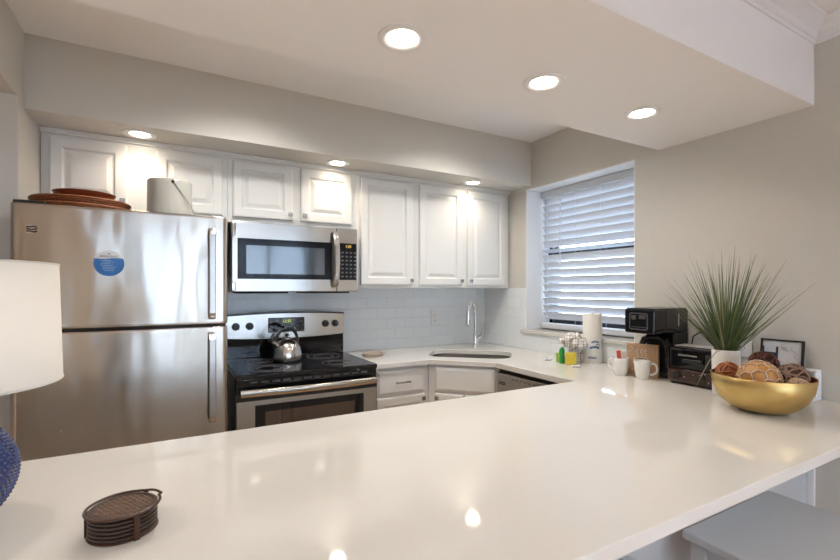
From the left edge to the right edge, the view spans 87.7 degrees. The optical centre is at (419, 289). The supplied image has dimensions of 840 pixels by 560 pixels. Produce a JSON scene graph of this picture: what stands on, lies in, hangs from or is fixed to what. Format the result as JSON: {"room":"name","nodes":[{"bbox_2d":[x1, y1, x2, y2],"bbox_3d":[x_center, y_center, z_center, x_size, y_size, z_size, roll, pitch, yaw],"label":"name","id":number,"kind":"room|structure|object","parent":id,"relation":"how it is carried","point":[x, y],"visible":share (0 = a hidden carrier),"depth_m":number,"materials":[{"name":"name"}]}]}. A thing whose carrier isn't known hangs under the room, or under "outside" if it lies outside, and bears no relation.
{"room":"kitchen","nodes":[
{"label":"kitchen","id":0,"kind":"room"},
{"bbox_2d":[0,0,17,94],"bbox_3d":[-1.469,-0.932,1.341,0.140,0.295,0.894,0,0,-29],"label":"lintel","id":1,"kind":"object","parent":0,"point":[8,22],"visible":1,"depth_m":1.68,"materials":[{"name":"beige paint"}]},
{"bbox_2d":[0,23,40,435],"bbox_3d":[-2.789,0.140,1.558,2.238,2.440,0.767,0,0,-29],"label":"wall","id":2,"kind":"structure","parent":0,"point":[20,134],"depth_m":1.76,"materials":[{"name":"beige paint"}]},
{"bbox_2d":[41,132,226,217],"bbox_3d":[-1.493,-0.556,2.362,0.806,0.363,0.354,0,0,-29],"label":"upper cabinet","id":3,"kind":"object","parent":2,"relation":"attached to","point":[121,170],"visible":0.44,"depth_m":2.22,"materials":[{"name":"white paint"}]},
{"bbox_2d":[39,126,510,194],"bbox_3d":[-0.541,-0.750,2.741,2.839,0.024,0.038,0,0,-29],"label":"trim","id":4,"kind":"structure","parent":3,"relation":"attached to","point":[43,129],"depth_m":2.48,"materials":[{"name":"white paint"}]},
{"bbox_2d":[5,0,839,191],"bbox_3d":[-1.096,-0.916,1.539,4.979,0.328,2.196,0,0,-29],"label":"ceiling","id":5,"kind":"structure","parent":0,"point":[712,67],"depth_m":1.68,"materials":[{"name":"white paint"}]},
{"bbox_2d":[123,129,156,139],"bbox_3d":[-1.376,-0.759,2.147,0.140,0.008,0.140,0,0,-29],"label":"recessed light","id":6,"kind":"object","parent":5,"relation":"in","point":[135,133],"visible":1,"depth_m":2.14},
{"bbox_2d":[130,131,149,137],"bbox_3d":[-1.376,-0.760,2.147,0.084,0.004,0.084,0,0,-29],"label":"diffuser","id":7,"kind":"object","parent":6,"relation":"attached to","point":[135,134],"depth_m":2.14,"materials":[{"name":"white plastic"}]},
{"bbox_2d":[326,159,348,166],"bbox_3d":[-0.497,-0.759,2.635,0.140,0.008,0.140,0,0,-29],"label":"recessed light","id":8,"kind":"object","parent":5,"relation":"in","point":[335,162],"visible":1,"depth_m":2.63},
{"bbox_2d":[331,161,344,164],"bbox_3d":[-0.497,-0.760,2.635,0.084,0.004,0.084,0,0,-29],"label":"diffuser","id":9,"kind":"object","parent":8,"relation":"attached to","point":[332,162],"depth_m":2.63,"materials":[{"name":"white plastic"}]},
{"bbox_2d":[378,23,426,52],"bbox_3d":[-0.053,-0.749,1.309,0.148,0.008,0.148,0,0,-29],"label":"recessed light","id":10,"kind":"object","parent":5,"relation":"in","point":[399,37],"visible":1,"depth_m":1.30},
{"bbox_2d":[387,29,417,46],"bbox_3d":[-0.053,-0.750,1.309,0.092,0.004,0.092,0,0,-29],"label":"diffuser","id":11,"kind":"object","parent":10,"relation":"attached to","point":[395,37],"depth_m":1.30,"materials":[{"name":"white plastic"}]},
{"bbox_2d":[463,180,482,184],"bbox_3d":[0.377,-0.759,3.121,0.140,0.008,0.140,0,0,-29],"label":"recessed light","id":12,"kind":"object","parent":5,"relation":"in","point":[469,182],"visible":1,"depth_m":3.10,"materials":[{"name":"white plastic"}]},
{"bbox_2d":[523,72,564,92],"bbox_3d":[0.450,-0.749,1.589,0.148,0.008,0.148,0,0,-29],"label":"recessed light","id":13,"kind":"object","parent":5,"relation":"in","point":[547,81],"visible":1,"depth_m":1.58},
{"bbox_2d":[531,76,556,88],"bbox_3d":[0.450,-0.750,1.589,0.092,0.004,0.092,0,0,-29],"label":"diffuser","id":14,"kind":"object","parent":13,"relation":"attached to","point":[539,82],"depth_m":1.58,"materials":[{"name":"white plastic"}]},
{"bbox_2d":[623,106,661,120],"bbox_3d":[0.948,-0.749,1.865,0.148,0.008,0.148,0,0,-29],"label":"recessed light","id":15,"kind":"object","parent":5,"relation":"in","point":[645,112],"visible":1,"depth_m":1.86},
{"bbox_2d":[630,109,653,117],"bbox_3d":[0.948,-0.750,1.865,0.092,0.004,0.092,0,0,-29],"label":"diffuser","id":16,"kind":"object","parent":15,"relation":"attached to","point":[639,113],"depth_m":1.86,"materials":[{"name":"white plastic"}]},
{"bbox_2d":[742,0,839,44],"bbox_3d":[0.416,-1.039,-1.182,4.979,0.080,4.030,0,0,-29],"label":"trim","id":17,"kind":"structure","parent":5,"relation":"attached to","point":[806,19],"depth_m":1.68,"materials":[{"name":"white wood"}]},
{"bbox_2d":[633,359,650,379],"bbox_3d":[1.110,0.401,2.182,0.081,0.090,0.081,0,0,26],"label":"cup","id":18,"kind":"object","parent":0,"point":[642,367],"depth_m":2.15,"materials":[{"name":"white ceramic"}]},
{"bbox_2d":[508,36,839,514],"bbox_3d":[2.252,0.140,1.009,0.360,2.440,6.376,0,0,-29],"label":"wall","id":19,"kind":"structure","parent":0,"point":[768,189],"depth_m":1.99,"materials":[{"name":"beige paint"}]},
{"bbox_2d":[520,328,635,345],"bbox_3d":[1.121,0.312,2.960,0.322,0.024,0.944,0,0,-29],"label":"window sill","id":20,"kind":"structure","parent":19,"relation":"attached to","point":[612,339],"depth_m":2.95,"materials":[{"name":"white stone"}]},
{"bbox_2d":[526,159,634,341],"bbox_3d":[1.166,-0.220,2.965,0.360,1.041,0.889,0,0,-29],"label":"trim","id":21,"kind":"structure","parent":19,"relation":"attached to","point":[535,317],"depth_m":3.28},
{"bbox_2d":[548,245,633,328],"bbox_3d":[1.230,-0.217,3.001,0.062,1.035,0.877,0,0,-29],"label":"window","id":22,"kind":"structure","parent":19,"relation":"in","point":[607,325],"depth_m":3.12,"materials":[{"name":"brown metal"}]},
{"bbox_2d":[541,168,633,337],"bbox_3d":[1.147,-0.220,2.955,0.072,1.027,0.865,0,0,-29],"label":"window blind","id":23,"kind":"object","parent":22,"relation":"attached to","point":[599,207],"visible":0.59,"depth_m":2.96,"materials":[{"name":"white plastic"}]},
{"bbox_2d":[740,333,751,356],"bbox_3d":[1.486,0.250,2.010,0.008,0.120,0.072,0,0,-29],"label":"wall outlet","id":24,"kind":"object","parent":19,"relation":"attached to","point":[746,351],"visible":0.34,"depth_m":1.99,"materials":[{"name":"white plastic"}]},
{"bbox_2d":[740,345,746,351],"bbox_3d":[1.483,0.271,2.008,0.002,0.028,0.034,0,0,-29],"label":"receptacle","id":25,"kind":"object","parent":24,"relation":"attached to","point":[744,349],"depth_m":2.00,"materials":[{"name":"white plastic"}]},
{"bbox_2d":[807,469,814,505],"bbox_3d":[1.603,0.918,1.792,0.014,0.884,0.025,0,0,-29],"label":"trim","id":26,"kind":"structure","parent":19,"relation":"attached to","point":[810,474],"depth_m":1.78,"materials":[{"name":"white wood"}]},
{"bbox_2d":[616,472,806,559],"bbox_3d":[0.190,0.918,1.078,3.179,0.884,0.100,0,0,-29],"label":"wall","id":27,"kind":"structure","parent":0,"point":[674,546],"depth_m":1.37,"materials":[{"name":"grey paint"}]},
{"bbox_2d":[711,348,740,396],"bbox_3d":[1.288,0.349,1.840,0.102,0.193,0.102,0,0,-29],"label":"vase","id":28,"kind":"object","parent":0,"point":[733,355],"depth_m":1.81,"materials":[{"name":"white ceramic"}]},
{"bbox_3d":[-0.070,1.385,-0.182,5.300,0.050,6.550,0,0,-29],"label":"floor","id":29,"kind":"structure","parent":0,"visible":0},
{"bbox_2d":[10,199,226,460],"bbox_3d":[-1.381,0.500,2.124,0.761,1.691,0.776,0,0,-29],"label":"refrigerator","id":30,"kind":"object","parent":29,"relation":"on","point":[144,345],"visible":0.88,"depth_m":1.83,"materials":[{"name":"grey metal"}]},
{"bbox_2d":[34,200,126,209],"bbox_3d":[-1.500,-0.341,1.941,0.393,0.030,0.393,0,0,-29],"label":"woven tray","id":31,"kind":"object","parent":30,"relation":"on","point":[55,202],"visible":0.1,"depth_m":1.78,"materials":[{"name":"red wicker"}]},
{"bbox_2d":[27,193,130,209],"bbox_3d":[-1.500,-0.372,1.941,0.364,0.030,0.364,0,0,-29],"label":"woven tray","id":32,"kind":"object","parent":31,"relation":"on","point":[41,196],"visible":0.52,"depth_m":1.80,"materials":[{"name":"red wicker"}]},
{"bbox_2d":[51,188,115,199],"bbox_3d":[-1.497,-0.407,1.954,0.230,0.036,0.230,0,0,-29],"label":"wooden dish","id":33,"kind":"object","parent":32,"relation":"on","point":[58,190],"visible":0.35,"depth_m":1.87,"materials":[{"name":"red wood"}]},
{"bbox_2d":[93,251,124,275],"bbox_3d":[-1.273,-0.106,1.790,0.105,0.105,0.004,0,0,-29],"label":"magnet","id":34,"kind":"object","parent":30,"relation":"attached to","point":[106,263],"visible":1,"depth_m":1.79},
{"bbox_2d":[102,260,115,270],"bbox_3d":[-1.275,-0.098,1.787,0.050,0.043,0.001,0,0,-29],"label":"print","id":35,"kind":"object","parent":34,"relation":"attached to","point":[107,265],"depth_m":1.79},
{"bbox_2d":[146,177,194,214],"bbox_3d":[-1.185,-0.418,2.087,0.202,0.184,0.198,0,0,4],"label":"stoneware crock","id":36,"kind":"object","parent":30,"relation":"on","point":[166,195],"visible":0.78,"depth_m":2.00,"materials":[{"name":"white ceramic"}]},
{"bbox_2d":[225,311,377,431],"bbox_3d":[-0.716,0.743,2.583,0.758,1.194,0.705,0,0,-29],"label":"range","id":37,"kind":"object","parent":29,"relation":"on","point":[262,391],"visible":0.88,"depth_m":2.44,"materials":[{"name":"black metal"}]},
{"bbox_2d":[268,327,301,361],"bbox_3d":[-0.801,0.327,2.630,0.180,0.201,0.184,0,0,-2],"label":"kettle","id":38,"kind":"object","parent":37,"relation":"on","point":[287,349],"visible":1,"depth_m":2.57,"materials":[{"name":"metal"}]},
{"bbox_2d":[227,351,376,380],"bbox_3d":[-0.717,0.442,2.585,0.758,0.027,0.585,0,0,-29],"label":"cooktop","id":39,"kind":"object","parent":37,"relation":"in","point":[331,363],"depth_m":2.45,"materials":[{"name":"black glass"}]},
{"bbox_2d":[376,365,427,409],"bbox_3d":[-0.236,0.919,2.927,0.386,0.883,0.586,0,0,-29],"label":"base cabinet","id":40,"kind":"object","parent":29,"relation":"on","point":[399,386],"visible":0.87,"depth_m":2.70,"materials":[{"name":"white paint"}]},
{"bbox_2d":[428,364,499,401],"bbox_3d":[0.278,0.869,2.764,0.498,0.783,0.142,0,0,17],"label":"base cabinet","id":41,"kind":"object","parent":29,"relation":"on","point":[445,382],"visible":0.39,"depth_m":2.73,"materials":[{"name":"white paint"}]},
{"bbox_2d":[497,369,558,391],"bbox_3d":[0.838,0.924,2.526,0.524,0.872,0.594,0,0,-29],"label":"dishwasher","id":42,"kind":"object","parent":29,"relation":"on","point":[506,380],"visible":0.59,"depth_m":2.52,"materials":[{"name":"silver metal"}]},
{"bbox_2d":[500,369,558,384],"bbox_3d":[0.849,0.874,2.532,0.500,0.772,0.594,0,0,-29],"label":"tub","id":43,"kind":"object","parent":42,"relation":"in","point":[530,378],"depth_m":2.45,"materials":[{"name":"metal"}]},
{"bbox_2d":[618,556,634,559],"bbox_3d":[0.434,1.030,0.836,0.516,0.660,0.450,0,0,-29],"label":"counter stool","id":44,"kind":"object","parent":29,"relation":"on","point":[625,557],"visible":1,"depth_m":1.14,"materials":[{"name":"grey paint"}]},
{"bbox_2d":[682,491,839,559],"bbox_3d":[1.098,1.030,1.205,0.516,0.660,0.450,0,0,-29],"label":"counter stool","id":45,"kind":"object","parent":29,"relation":"on","point":[769,525],"visible":1,"depth_m":1.26,"materials":[{"name":"grey paint"}]},
{"bbox_3d":[-0.221,0.919,1.237,2.615,0.883,0.574,0,0,-29],"label":"cabinet","id":46,"kind":"object","parent":29,"relation":"on","visible":0},
{"bbox_2d":[0,342,839,559],"bbox_3d":[-0.243,0.461,1.855,3.178,0.030,2.472,0,0,-29],"label":"countertop","id":47,"kind":"structure","parent":46,"relation":"on","point":[597,463],"depth_m":1.05,"materials":[{"name":"white stone"}]},
{"bbox_2d":[0,259,63,505],"bbox_3d":[-0.828,0.199,0.754,0.332,0.495,0.332,0,0,18],"label":"table lamp","id":48,"kind":"object","parent":47,"relation":"on","point":[31,352],"visible":1,"depth_m":0.75,"materials":[{"name":"white fabric"}]},
{"bbox_2d":[82,488,162,546],"bbox_3d":[-0.547,0.422,0.812,0.130,0.048,0.122,0,0,-39],"label":"holder","id":49,"kind":"object","parent":47,"relation":"on","point":[136,517],"visible":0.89,"depth_m":0.78,"materials":[{"name":"brown metal"}]},
{"bbox_2d":[87,516,157,543],"bbox_3d":[-0.550,0.439,0.810,0.109,0.005,0.109,0,0,-24],"label":"coaster","id":50,"kind":"object","parent":49,"relation":"on","point":[92,540],"visible":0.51,"depth_m":0.77,"materials":[{"name":"brown plastic"}]},
{"bbox_2d":[86,513,157,539],"bbox_3d":[-0.550,0.432,0.810,0.109,0.005,0.109,0,0,-7],"label":"coaster","id":51,"kind":"object","parent":50,"relation":"on","point":[124,534],"visible":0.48,"depth_m":0.76,"materials":[{"name":"brown plastic"}]},
{"bbox_2d":[87,509,157,535],"bbox_3d":[-0.550,0.424,0.810,0.109,0.005,0.109,0,0,10],"label":"coaster","id":52,"kind":"object","parent":51,"relation":"on","point":[101,533],"visible":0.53,"depth_m":0.76,"materials":[{"name":"brown plastic"}]},
{"bbox_2d":[87,505,157,530],"bbox_3d":[-0.550,0.417,0.810,0.109,0.005,0.109,0,0,27],"label":"coaster","id":53,"kind":"object","parent":52,"relation":"on","point":[130,524],"visible":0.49,"depth_m":0.77,"materials":[{"name":"brown wicker"}]},
{"bbox_2d":[87,506,156,526],"bbox_3d":[-0.550,0.410,0.810,0.109,0.005,0.109,0,0,44],"label":"coaster","id":54,"kind":"object","parent":53,"relation":"on","point":[118,523],"visible":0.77,"depth_m":0.76,"materials":[{"name":"brown wicker"}]},
{"bbox_2d":[86,492,157,522],"bbox_3d":[-0.550,0.403,0.810,0.109,0.005,0.109,0,0,-29],"label":"coaster","id":55,"kind":"object","parent":54,"relation":"on","point":[127,504],"visible":1,"depth_m":0.81,"materials":[{"name":"brown wicker"}]},
{"bbox_2d":[361,351,385,356],"bbox_3d":[-0.307,0.434,2.921,0.188,0.023,0.115,0,0,-41],"label":"spoon rest","id":56,"kind":"object","parent":47,"relation":"on","point":[372,353],"visible":1,"depth_m":2.90,"materials":[{"name":"ceramic"}]},
{"bbox_2d":[433,353,509,358],"bbox_3d":[0.349,0.562,3.026,0.590,0.172,0.400,0,0,13],"label":"sink","id":57,"kind":"object","parent":47,"relation":"in","point":[442,354],"visible":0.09,"depth_m":3.20,"materials":[{"name":"silver metal"}]},
{"bbox_2d":[465,301,483,347],"bbox_3d":[0.399,0.268,3.327,0.157,0.355,0.097,0,0,-27],"label":"faucet","id":58,"kind":"object","parent":47,"relation":"on","point":[476,336],"visible":1,"depth_m":3.34,"materials":[{"name":"silver metal"}]},
{"bbox_2d":[559,343,564,363],"bbox_3d":[0.857,0.386,2.637,0.031,0.120,0.044,0,0,41],"label":"dish soap bottle","id":59,"kind":"object","parent":47,"relation":"on","point":[561,350],"visible":0.98,"depth_m":2.62,"materials":[{"name":"green plastic"}]},
{"bbox_2d":[565,352,576,364],"bbox_3d":[0.890,0.410,2.581,0.064,0.072,0.020,0,0,13],"label":"sponge","id":60,"kind":"object","parent":47,"relation":"on","point":[570,357],"visible":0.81,"depth_m":2.57,"materials":[{"name":"yellow"}]},
{"bbox_2d":[559,332,588,362],"bbox_3d":[0.947,0.353,2.672,0.182,0.186,0.168,0,0,21],"label":"bundle","id":61,"kind":"object","parent":47,"relation":"on","point":[576,341],"visible":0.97,"depth_m":2.64,"materials":[{"name":"white fabric"}]},
{"bbox_2d":[582,311,601,363],"bbox_3d":[1.054,0.290,2.675,0.115,0.312,0.115,0,0,-29],"label":"paper towel roll","id":62,"kind":"object","parent":47,"relation":"on","point":[592,322],"visible":0.93,"depth_m":2.63,"materials":[{"name":"paper"}]},
{"bbox_2d":[588,341,599,358],"bbox_3d":[1.044,0.363,2.623,0.067,0.106,0.011,0,0,11],"label":"print","id":63,"kind":"object","parent":62,"relation":"attached to","point":[594,346],"depth_m":2.62},
{"bbox_2d":[607,357,628,375],"bbox_3d":[1.045,0.401,2.287,0.081,0.090,0.102,0,0,-7],"label":"coffee mug","id":64,"kind":"object","parent":47,"relation":"on","point":[620,366],"visible":0.97,"depth_m":2.25,"materials":[{"name":"white ceramic"}]},
{"bbox_2d":[616,350,620,358],"bbox_3d":[1.042,0.351,2.285,0.027,0.063,0.007,0,0,26],"label":"packet","id":65,"kind":"object","parent":64,"relation":"in","point":[617,351],"visible":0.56,"depth_m":2.28,"materials":[{"name":"paper"}]},
{"bbox_2d":[621,352,625,358],"bbox_3d":[1.052,0.352,2.257,0.028,0.062,0.017,0,0,26],"label":"packet","id":66,"kind":"object","parent":64,"relation":"in","point":[623,354],"visible":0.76,"depth_m":2.25,"materials":[{"name":"paper"}]},
{"bbox_2d":[627,342,659,377],"bbox_3d":[1.153,0.364,2.263,0.026,0.163,0.156,0,0,-43],"label":"wooden sign","id":67,"kind":"object","parent":47,"relation":"on","point":[650,352],"visible":0.68,"depth_m":2.25,"materials":[{"name":"brown wood"}]},
{"bbox_2d":[633,359,658,379],"bbox_3d":[1.120,0.401,2.183,0.102,0.090,0.081,0,0,-7],"label":"coffee mug","id":68,"kind":"object","parent":47,"relation":"on","point":[642,367],"visible":1,"depth_m":2.15,"materials":[{"name":"white ceramic"}]},
{"bbox_2d":[625,307,687,377],"bbox_3d":[1.198,0.270,2.221,0.288,0.352,0.178,0,0,-29],"label":"coffee maker","id":69,"kind":"object","parent":47,"relation":"on","point":[663,327],"visible":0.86,"depth_m":2.17,"materials":[{"name":"black plastic"}]},
{"bbox_2d":[668,346,711,389],"bbox_3d":[1.314,0.359,2.051,0.200,0.174,0.210,0,0,-29],"label":"toaster","id":70,"kind":"object","parent":47,"relation":"on","point":[687,364],"visible":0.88,"depth_m":2.01,"materials":[{"name":"brown plastic"}]},
{"bbox_2d":[676,344,713,348],"bbox_3d":[1.327,0.271,2.068,0.100,0.002,0.190,0,0,-33],"label":"booklet","id":71,"kind":"object","parent":70,"relation":"on","point":[686,345],"visible":0.64,"depth_m":2.07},
{"bbox_2d":[664,251,813,396],"bbox_3d":[1.232,0.136,1.803,0.466,0.620,0.486,0,0,-24],"label":"potted grass","id":72,"kind":"object","parent":47,"relation":"on","point":[725,333],"depth_m":1.79,"materials":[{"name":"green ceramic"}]},
{"bbox_2d":[710,367,818,414],"bbox_3d":[1.254,0.379,1.605,0.314,0.133,0.314,0,0,-29],"label":"bowl","id":73,"kind":"object","parent":47,"relation":"on","point":[769,398],"visible":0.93,"depth_m":1.50,"materials":[{"name":"metal"}]},
{"bbox_2d":[714,361,738,377],"bbox_3d":[1.194,0.325,1.690,0.094,0.092,0.094,0,0,-29],"label":"decorative ball","id":74,"kind":"object","parent":73,"relation":"in","point":[729,369],"visible":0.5,"depth_m":1.67,"materials":[{"name":"orange wicker"}]},
{"bbox_2d":[735,360,782,382],"bbox_3d":[1.220,0.324,1.575,0.139,0.137,0.138,0,0,-3],"label":"decorative ball","id":75,"kind":"object","parent":73,"relation":"in","point":[755,370],"visible":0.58,"depth_m":1.54,"materials":[{"name":"wicker"}]},
{"bbox_2d":[748,352,779,368],"bbox_3d":[1.309,0.289,1.666,0.103,0.102,0.103,0,0,-29],"label":"decorative ball","id":76,"kind":"object","parent":73,"relation":"in","point":[768,357],"visible":0.39,"depth_m":1.64,"materials":[{"name":"brown wicker"}]},
{"bbox_2d":[777,363,810,382],"bbox_3d":[1.343,0.318,1.575,0.102,0.102,0.102,0,0,-29],"label":"decorative ball","id":77,"kind":"object","parent":73,"relation":"in","point":[788,371],"visible":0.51,"depth_m":1.55,"materials":[{"name":"brown wicker"}]},
{"bbox_2d":[787,378,808,383],"bbox_3d":[1.300,0.337,1.501,0.068,0.067,0.067,0,0,-29],"label":"decorative ball","id":78,"kind":"object","parent":73,"relation":"in","point":[793,380],"visible":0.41,"depth_m":1.49,"materials":[{"name":"beige wicker"}]},
{"bbox_2d":[760,338,804,366],"bbox_3d":[1.537,0.331,1.861,0.036,0.232,0.152,0,0,-29],"label":"picture frame","id":79,"kind":"object","parent":47,"relation":"on","point":[785,351],"visible":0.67,"depth_m":1.85,"materials":[{"name":"wood"}]},
{"bbox_2d":[806,368,820,401],"bbox_3d":[1.523,0.385,1.734,0.201,0.122,0.044,0,0,-29],"label":"tray","id":80,"kind":"object","parent":47,"relation":"on","point":[816,373],"visible":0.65,"depth_m":1.75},
{"bbox_3d":[-0.628,0.140,3.124,3.062,2.440,0.120,0,0,-29],"label":"wall","id":81,"kind":"structure","parent":0,"visible":0},
{"bbox_2d":[227,157,355,228],"bbox_3d":[-0.809,-0.557,2.743,0.758,0.361,0.354,0,0,-29],"label":"upper cabinet","id":82,"kind":"object","parent":81,"relation":"attached to","point":[261,192],"visible":0.94,"depth_m":2.59,"materials":[{"name":"white paint"}]},
{"bbox_2d":[227,221,356,293],"bbox_3d":[-0.789,-0.175,2.699,0.730,0.399,0.445,0,0,-29],"label":"microwave","id":83,"kind":"object","parent":82,"relation":"attached to","point":[261,257],"visible":0.98,"depth_m":2.53,"materials":[{"name":"silver metal"}]},
{"bbox_2d":[356,175,414,287],"bbox_3d":[-0.289,-0.373,3.031,0.430,0.729,0.354,0,0,-29],"label":"upper cabinet","id":84,"kind":"object","parent":81,"relation":"attached to","point":[385,208],"visible":0.93,"depth_m":2.90,"materials":[{"name":"white paint"}]},
{"bbox_2d":[227,288,626,363],"bbox_3d":[-0.011,0.218,2.611,2.041,0.454,1.376,0,0,-29],"label":"wall tiles","id":85,"kind":"structure","parent":81,"relation":"attached to","point":[374,318],"depth_m":3.30,"materials":[{"name":"white tile"}]},
{"bbox_2d":[431,310,438,325],"bbox_3d":[0.118,0.227,3.456,0.072,0.120,0.008,0,0,-29],"label":"wall outlet","id":86,"kind":"object","parent":85,"relation":"attached to","point":[434,313],"visible":1,"depth_m":3.45,"materials":[{"name":"white plastic"}]},
{"bbox_2d":[415,183,507,287],"bbox_3d":[0.265,-0.373,3.339,0.834,0.729,0.354,0,0,-29],"label":"upper cabinet","id":87,"kind":"object","parent":81,"relation":"attached to","point":[461,235],"visible":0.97,"depth_m":3.18,"materials":[{"name":"white paint"}]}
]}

